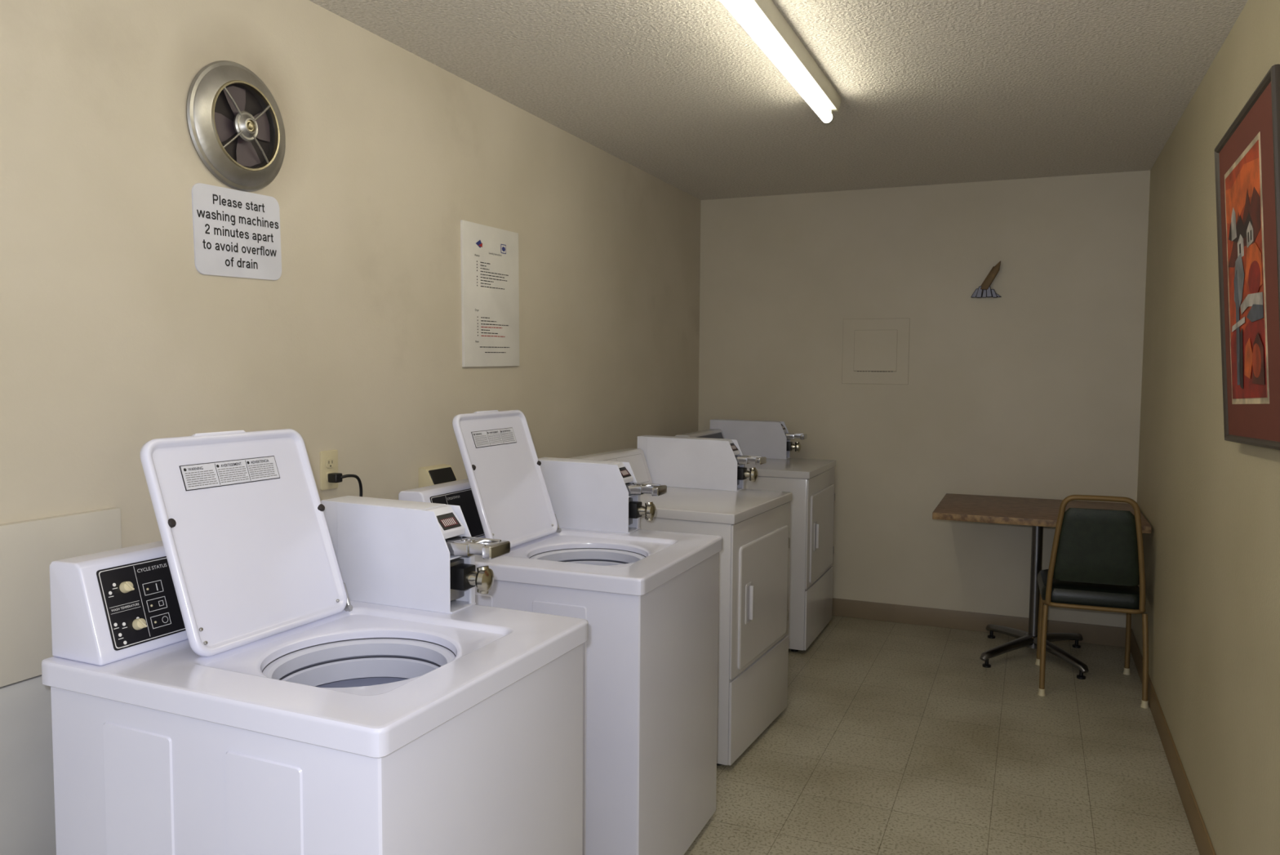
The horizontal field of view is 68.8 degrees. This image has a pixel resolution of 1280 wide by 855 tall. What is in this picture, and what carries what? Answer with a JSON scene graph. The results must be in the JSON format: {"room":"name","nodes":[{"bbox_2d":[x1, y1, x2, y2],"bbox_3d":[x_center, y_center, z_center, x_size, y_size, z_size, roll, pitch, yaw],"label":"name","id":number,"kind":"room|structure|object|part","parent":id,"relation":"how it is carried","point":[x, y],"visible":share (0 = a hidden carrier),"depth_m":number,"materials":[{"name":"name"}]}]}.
{"room":"laundry","nodes":[
{"label":"laundry","id":0,"kind":"room"},
{"bbox_2d":[0,0,700,547],"bbox_3d":[-0.990,0.032,2.770,0.120,2.490,6.920,2,4,23],"label":"wall","id":1,"kind":"structure","parent":0,"point":[113,341],"depth_m":2.66,"materials":[{"name":"paint"}]},
{"bbox_2d":[0,674,56,854],"bbox_3d":[-1.526,0.908,1.391,0.016,0.698,1.670,2,4,23],"label":"board","id":2,"kind":"object","parent":1,"relation":"attached to","point":[27,795],"visible":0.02,"depth_m":1.95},
{"bbox_2d":[0,506,121,686],"bbox_3d":[-1.517,0.392,1.363,0.022,0.327,1.683,2,4,23],"label":"board","id":3,"kind":"object","parent":1,"relation":"attached to","point":[28,548],"visible":0.45,"depth_m":1.94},
{"bbox_2d":[186,60,285,191],"bbox_3d":[-1.022,-0.777,2.414,0.049,0.324,0.324,2,4,23],"label":"exhaust fan","id":4,"kind":"object","parent":1,"relation":"attached to","point":[235,122],"visible":1,"depth_m":2.39,"materials":[{"name":"metal"}]},
{"bbox_3d":[-1.054,-0.752,2.366,0.005,0.079,0.082,2,4,21],"label":"fan blade","id":5,"kind":"part","parent":4,"relation":"part of","materials":[{"name":"grey metal"}]},
{"bbox_3d":[-1.040,-0.834,2.395,0.002,0.083,0.079,2,4,20],"label":"fan blade","id":6,"kind":"part","parent":4,"relation":"part of","materials":[{"name":"grey metal"}]},
{"bbox_3d":[-1.023,-0.721,2.442,0.003,0.083,0.079,2,4,26],"label":"fan blade","id":7,"kind":"part","parent":4,"relation":"part of","materials":[{"name":"grey metal"}]},
{"bbox_3d":[-1.008,-0.802,2.470,0.005,0.079,0.082,2,4,24],"label":"fan blade","id":8,"kind":"part","parent":4,"relation":"part of","materials":[{"name":"grey metal"}]},
{"bbox_2d":[191,182,281,279],"bbox_3d":[-1.045,-0.504,2.436,0.006,0.230,0.292,2,4,23],"label":"warning sign","id":9,"kind":"object","parent":1,"relation":"attached to","point":[237,233],"visible":1,"depth_m":2.42,"materials":[{"name":"white plastic"}]},
{"bbox_2d":[320,449,337,490],"bbox_3d":[-0.922,0.126,2.774,0.010,0.116,0.072,2,4,23],"label":"wall outlet","id":10,"kind":"object","parent":1,"relation":"attached to","point":[328,459],"visible":0.93,"depth_m":2.76,"materials":[{"name":"beige plastic"}]},
{"bbox_2d":[326,471,333,481],"bbox_3d":[-0.919,0.146,2.774,0.002,0.028,0.034,2,4,23],"label":"socket","id":11,"kind":"object","parent":10,"relation":"attached to","point":[327,473],"depth_m":2.76,"materials":[{"name":"beige plastic"}]},
{"bbox_2d":[325,457,334,467],"bbox_3d":[-0.918,0.106,2.771,0.003,0.028,0.034,2,4,23],"label":"socket","id":12,"kind":"object","parent":10,"relation":"attached to","point":[330,462],"depth_m":2.77,"materials":[{"name":"beige plastic"}]},
{"bbox_2d":[328,472,362,496],"bbox_3d":[-0.882,0.590,2.823,0.039,0.913,0.108,4,5,40],"label":"power cord","id":13,"kind":"object","parent":10,"relation":"attached to","point":[332,477],"visible":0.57,"depth_m":2.77,"materials":[{"name":"black plastic"}]},
{"bbox_3d":[-0.867,0.592,2.829,0.023,0.909,0.082,2,4,29],"label":"cord","id":14,"kind":"part","parent":13,"relation":"part of","materials":[{"name":"black plastic"}]},
{"bbox_2d":[418,463,457,487],"bbox_3d":[-0.699,0.177,3.243,0.061,0.086,0.150,2,4,23],"label":"box","id":15,"kind":"object","parent":1,"relation":"attached to","point":[442,473],"visible":0.77,"depth_m":3.20,"materials":[{"name":"beige plastic"}]},
{"bbox_3d":[-0.683,0.166,3.235,0.027,0.047,0.132,2,4,23],"label":"plate","id":16,"kind":"part","parent":15,"relation":"part of","materials":[{"name":"black plastic"}]},
{"bbox_2d":[460,219,519,366],"bbox_3d":[-0.566,-0.497,3.567,0.013,0.533,0.403,2,4,23],"label":"instruction sheet","id":17,"kind":"object","parent":1,"relation":"attached to","point":[490,273],"visible":1,"depth_m":3.54,"materials":[{"name":"white paper"}]},
{"bbox_2d":[308,0,1248,199],"bbox_3d":[0.197,-1.230,2.191,2.677,0.120,6.920,2,4,23],"label":"ceiling","id":18,"kind":"structure","parent":0,"point":[931,92],"depth_m":3.31,"materials":[{"name":"white paint"}]},
{"bbox_2d":[720,0,841,124],"bbox_3d":[0.234,-1.135,2.420,0.092,0.099,2.530,2,4,23],"label":"ceiling light","id":19,"kind":"object","parent":18,"relation":"attached to","point":[762,20],"visible":1,"depth_m":2.87,"materials":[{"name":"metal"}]},
{"bbox_2d":[697,170,1150,627],"bbox_3d":[1.510,-0.117,5.400,2.437,2.490,0.120,2,4,23],"label":"wall","id":20,"kind":"structure","parent":0,"point":[1033,390],"depth_m":5.25,"materials":[{"name":"paint"}]},
{"bbox_2d":[841,317,910,384],"bbox_3d":[1.355,-0.438,5.380,0.377,0.377,0.007,2,4,23],"label":"access panel","id":21,"kind":"object","parent":20,"relation":"attached to","point":[875,350],"visible":1,"depth_m":5.38,"materials":[{"name":"paint"}]},
{"bbox_3d":[1.354,-0.441,5.378,0.243,0.240,0.004,2,4,23],"label":"hatch door","id":22,"kind":"part","parent":21,"relation":"part of","materials":[{"name":"paint"}]},
{"bbox_2d":[831,597,1125,647],"bbox_3d":[1.477,1.076,5.417,2.437,0.105,0.008,2,4,23],"label":"baseboard","id":23,"kind":"structure","parent":20,"relation":"attached to","point":[945,618],"depth_m":5.27,"materials":[{"name":"plastic"}]},
{"bbox_2d":[970,261,1001,297],"bbox_3d":[1.893,-0.807,5.105,0.158,0.196,0.051,2,4,23],"label":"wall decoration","id":24,"kind":"object","parent":20,"relation":"attached to","point":[985,288],"visible":1,"depth_m":5.09,"materials":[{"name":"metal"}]},
{"bbox_3d":[1.907,-0.827,5.092,0.106,0.153,0.040,2,4,23],"label":"arm","id":25,"kind":"part","parent":24,"relation":"part of","materials":[{"name":"brown wood"}]},
{"bbox_2d":[684,615,1199,854],"bbox_3d":[0.179,1.375,2.357,2.677,0.120,6.920,2,4,23],"label":"floor","id":26,"kind":"structure","parent":0,"point":[890,738],"depth_m":3.52,"materials":[{"name":"tile"}]},
{"bbox_2d":[41,428,588,854],"bbox_3d":[-0.601,0.676,1.861,0.778,1.326,0.680,2,4,24],"label":"washing machine","id":27,"kind":"object","parent":26,"relation":"on","point":[286,670],"visible":1,"depth_m":1.71,"materials":[{"name":"white metal"}]},
{"bbox_3d":[-0.946,0.294,1.725,0.022,0.024,0.021,2,4,24],"label":"knob","id":28,"kind":"part","parent":27,"relation":"part of","materials":[{"name":"beige plastic"}]},
{"bbox_3d":[-0.924,0.363,1.728,0.022,0.024,0.021,2,4,24],"label":"knob","id":29,"kind":"part","parent":27,"relation":"part of","materials":[{"name":"beige plastic"}]},
{"bbox_3d":[-0.863,0.317,1.913,0.047,0.143,0.500,2,4,24],"label":"control panel","id":30,"kind":"part","parent":27,"relation":"part of","materials":[{"name":"black plastic"}]},
{"bbox_3d":[-0.785,0.211,1.891,0.156,0.403,0.398,2,4,24],"label":"lid","id":31,"kind":"part","parent":27,"relation":"part of","materials":[{"name":"white metal"}]},
{"bbox_2d":[262,637,456,687],"bbox_3d":[-0.536,0.686,1.808,0.430,0.473,0.430,2,4,24],"label":"tub","id":32,"kind":"object","parent":27,"relation":"in","point":[321,662],"depth_m":1.93,"materials":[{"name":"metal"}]},
{"bbox_3d":[-0.393,0.331,2.070,0.039,0.050,0.048,2,4,24],"label":"lock plate","id":33,"kind":"part","parent":27,"relation":"part of","materials":[{"name":"black plastic"}]},
{"bbox_3d":[-0.350,0.333,2.053,0.054,0.061,0.054,2,4,24],"label":"lock handle","id":34,"kind":"part","parent":27,"relation":"part of","materials":[{"name":"silver metal"}]},
{"bbox_2d":[398,409,722,854],"bbox_3d":[-0.222,0.616,2.856,0.778,1.326,0.680,2,4,23],"label":"washing machine","id":35,"kind":"object","parent":26,"relation":"on","point":[648,599],"visible":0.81,"depth_m":2.69,"materials":[{"name":"metal"}]},
{"bbox_3d":[-0.486,0.257,2.902,0.047,0.143,0.500,2,4,23],"label":"control panel","id":36,"kind":"part","parent":35,"relation":"part of","materials":[{"name":"black plastic"}]},
{"bbox_3d":[-0.408,0.150,2.882,0.156,0.403,0.398,2,4,23],"label":"lid","id":37,"kind":"part","parent":35,"relation":"part of","materials":[{"name":"white metal"}]},
{"bbox_2d":[528,547,645,565],"bbox_3d":[-0.156,0.626,2.804,0.430,0.473,0.430,2,4,23],"label":"tub","id":38,"kind":"object","parent":35,"relation":"in","point":[594,556],"depth_m":2.93,"materials":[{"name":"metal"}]},
{"bbox_3d":[-0.019,0.270,3.068,0.039,0.050,0.048,2,4,23],"label":"lock plate","id":39,"kind":"part","parent":35,"relation":"part of","materials":[{"name":"black plastic"}]},
{"bbox_3d":[0.024,0.272,3.053,0.054,0.061,0.054,2,4,23],"label":"lock handle","id":40,"kind":"part","parent":35,"relation":"part of","materials":[{"name":"silver metal"}]},
{"bbox_2d":[568,435,792,764],"bbox_3d":[0.163,0.641,3.816,0.763,1.158,0.690,2,4,26],"label":"dryer","id":41,"kind":"object","parent":26,"relation":"on","point":[704,477],"visible":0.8,"depth_m":3.65,"materials":[{"name":"metal"}]},
{"bbox_3d":[-0.090,0.189,3.870,0.046,0.126,0.512,2,4,26],"label":"control panel","id":42,"kind":"part","parent":41,"relation":"part of","materials":[{"name":"metal"}]},
{"bbox_3d":[0.157,0.297,3.799,0.744,0.038,0.690,2,4,26],"label":"panel","id":43,"kind":"part","parent":41,"relation":"part of","materials":[{"name":"metal"}]},
{"bbox_3d":[0.431,0.196,3.990,0.039,0.050,0.048,2,4,26],"label":"lock plate","id":44,"kind":"part","parent":41,"relation":"part of","materials":[{"name":"black plastic"}]},
{"bbox_3d":[0.409,0.654,3.476,0.018,0.150,0.060,2,4,26],"label":"handle","id":45,"kind":"part","parent":41,"relation":"part of","materials":[{"name":"plastic"}]},
{"bbox_3d":[0.473,0.199,3.972,0.054,0.061,0.054,2,4,26],"label":"lock handle","id":46,"kind":"part","parent":41,"relation":"part of","materials":[{"name":"silver metal"}]},
{"bbox_3d":[0.476,1.056,3.685,0.010,0.308,0.678,2,4,26],"label":"toe panel","id":47,"kind":"part","parent":41,"relation":"part of","materials":[{"name":"metal"}]},
{"bbox_3d":[0.479,0.612,3.657,0.008,0.565,0.678,2,4,26],"label":"panel","id":48,"kind":"part","parent":41,"relation":"part of","materials":[{"name":"metal"}]},
{"bbox_3d":[0.489,0.649,3.663,0.010,0.457,0.565,2,4,26],"label":"door","id":49,"kind":"part","parent":41,"relation":"part of","materials":[{"name":"metal"}]},
{"bbox_2d":[675,418,835,651],"bbox_3d":[0.654,0.557,5.200,0.763,1.158,0.690,2,4,23],"label":"dryer","id":50,"kind":"object","parent":26,"relation":"on","point":[811,482],"visible":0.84,"depth_m":4.96,"materials":[{"name":"metal"}]},
{"bbox_3d":[0.396,0.105,5.237,0.046,0.126,0.512,2,4,23],"label":"control panel","id":51,"kind":"part","parent":50,"relation":"part of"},
{"bbox_3d":[0.858,0.109,5.412,0.039,0.050,0.048,2,4,23],"label":"lock plate","id":52,"kind":"part","parent":50,"relation":"part of","materials":[{"name":"black plastic"}]},
{"bbox_3d":[0.648,0.212,5.182,0.744,0.038,0.690,2,4,23],"label":"panel","id":53,"kind":"part","parent":50,"relation":"part of","materials":[{"name":"metal"}]},
{"bbox_3d":[0.901,0.111,5.396,0.054,0.061,0.054,2,4,23],"label":"lock handle","id":54,"kind":"part","parent":50,"relation":"part of","materials":[{"name":"silver metal"}]},
{"bbox_3d":[0.922,0.568,4.875,0.018,0.150,0.060,2,4,23],"label":"handle","id":55,"kind":"part","parent":50,"relation":"part of","materials":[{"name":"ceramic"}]},
{"bbox_3d":[0.977,0.970,5.088,0.010,0.308,0.678,2,4,23],"label":"toe panel","id":56,"kind":"part","parent":50,"relation":"part of","materials":[{"name":"metal"}]},
{"bbox_3d":[0.979,0.526,5.061,0.008,0.565,0.678,2,4,23],"label":"panel","id":57,"kind":"part","parent":50,"relation":"part of","materials":[{"name":"metal"}]},
{"bbox_3d":[0.989,0.563,5.067,0.010,0.457,0.565,2,4,23],"label":"door","id":58,"kind":"part","parent":50,"relation":"part of","materials":[{"name":"metal"}]},
{"bbox_2d":[932,493,1151,679],"bbox_3d":[2.002,0.790,4.742,0.941,0.770,0.770,2,4,23],"label":"table","id":59,"kind":"object","parent":26,"relation":"on","point":[1037,513],"visible":0.74,"depth_m":4.73,"materials":[{"name":"brown laminate"}]},
{"bbox_3d":[1.837,1.105,4.682,0.354,0.084,0.068,-2,4,-30],"label":"arm","id":60,"kind":"part","parent":59,"relation":"part of"},
{"bbox_3d":[1.964,1.087,4.983,0.068,0.084,0.354,-1,4,-14],"label":"arm","id":61,"kind":"part","parent":59,"relation":"part of"},
{"bbox_3d":[2.066,1.113,4.586,0.068,0.084,0.354,-1,4,-14],"label":"arm","id":62,"kind":"part","parent":59,"relation":"part of"},
{"bbox_3d":[2.193,1.095,4.886,0.354,0.084,0.068,-2,4,-30],"label":"arm","id":63,"kind":"part","parent":59,"relation":"part of"},
{"bbox_2d":[1035,494,1148,707],"bbox_3d":[2.096,0.741,4.349,0.446,0.918,0.523,2,4,20],"label":"chair","id":64,"kind":"object","parent":26,"relation":"on","point":[1097,558],"visible":1,"depth_m":4.13,"materials":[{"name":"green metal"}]},
{"bbox_3d":[1.988,0.976,4.635,0.024,0.389,0.044,1,4,4],"label":"leg","id":65,"kind":"part","parent":64,"relation":"part of","materials":[{"name":"gold metal"}]},
{"bbox_3d":[1.826,1.000,4.230,0.025,0.391,0.073,2,4,28],"label":"leg","id":66,"kind":"part","parent":64,"relation":"part of","materials":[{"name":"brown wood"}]},
{"bbox_3d":[2.106,0.753,4.387,0.430,0.090,0.447,2,4,20],"label":"seat","id":67,"kind":"part","parent":64,"relation":"part of","materials":[{"name":"black leather"}]},
{"bbox_3d":[2.102,0.794,4.370,0.420,0.020,0.447,2,4,20],"label":"seat frame","id":68,"kind":"part","parent":64,"relation":"part of","materials":[{"name":"gold metal"}]},
{"bbox_3d":[2.023,0.550,4.135,0.404,0.509,0.086,2,4,20],"label":"frame","id":69,"kind":"part","parent":64,"relation":"part of","materials":[{"name":"gold metal"}]},
{"bbox_3d":[2.022,0.525,4.130,0.346,0.335,0.070,2,4,20],"label":"backrest","id":70,"kind":"part","parent":64,"relation":"part of","materials":[{"name":"leather"}]},
{"bbox_3d":[2.351,0.987,4.501,0.024,0.389,0.044,3,5,37],"label":"leg","id":71,"kind":"part","parent":64,"relation":"part of","materials":[{"name":"gold metal"}]},
{"bbox_3d":[2.210,1.012,4.088,0.025,0.391,0.073,1,4,12],"label":"leg","id":72,"kind":"part","parent":64,"relation":"part of","materials":[{"name":"gold metal"}]},
{"bbox_2d":[1131,0,1279,854],"bbox_3d":[1.366,0.112,1.778,0.120,2.490,6.920,2,4,23],"label":"wall","id":73,"kind":"structure","parent":0,"point":[1211,503],"depth_m":2.97,"materials":[{"name":"paint"}]},
{"bbox_2d":[1130,628,1216,854],"bbox_3d":[1.274,1.304,1.820,0.008,0.105,6.792,2,4,23],"label":"baseboard","id":74,"kind":"structure","parent":73,"relation":"attached to","point":[1205,846],"depth_m":3.30,"materials":[{"name":"beige plastic"}]},
{"bbox_2d":[1214,64,1279,449],"bbox_3d":[1.439,-0.350,2.202,0.077,0.807,0.697,2,4,23],"label":"framed picture","id":75,"kind":"object","parent":73,"relation":"attached to","point":[1247,156],"visible":1,"depth_m":2.16,"materials":[{"name":"red paper"}]},
{"bbox_2d":[1224,131,1269,404],"bbox_3d":[1.450,-0.354,2.240,0.040,0.609,0.440,2,4,23],"label":"artwork","id":76,"kind":"object","parent":75,"relation":"attached to","point":[1245,199],"depth_m":2.20}
]}

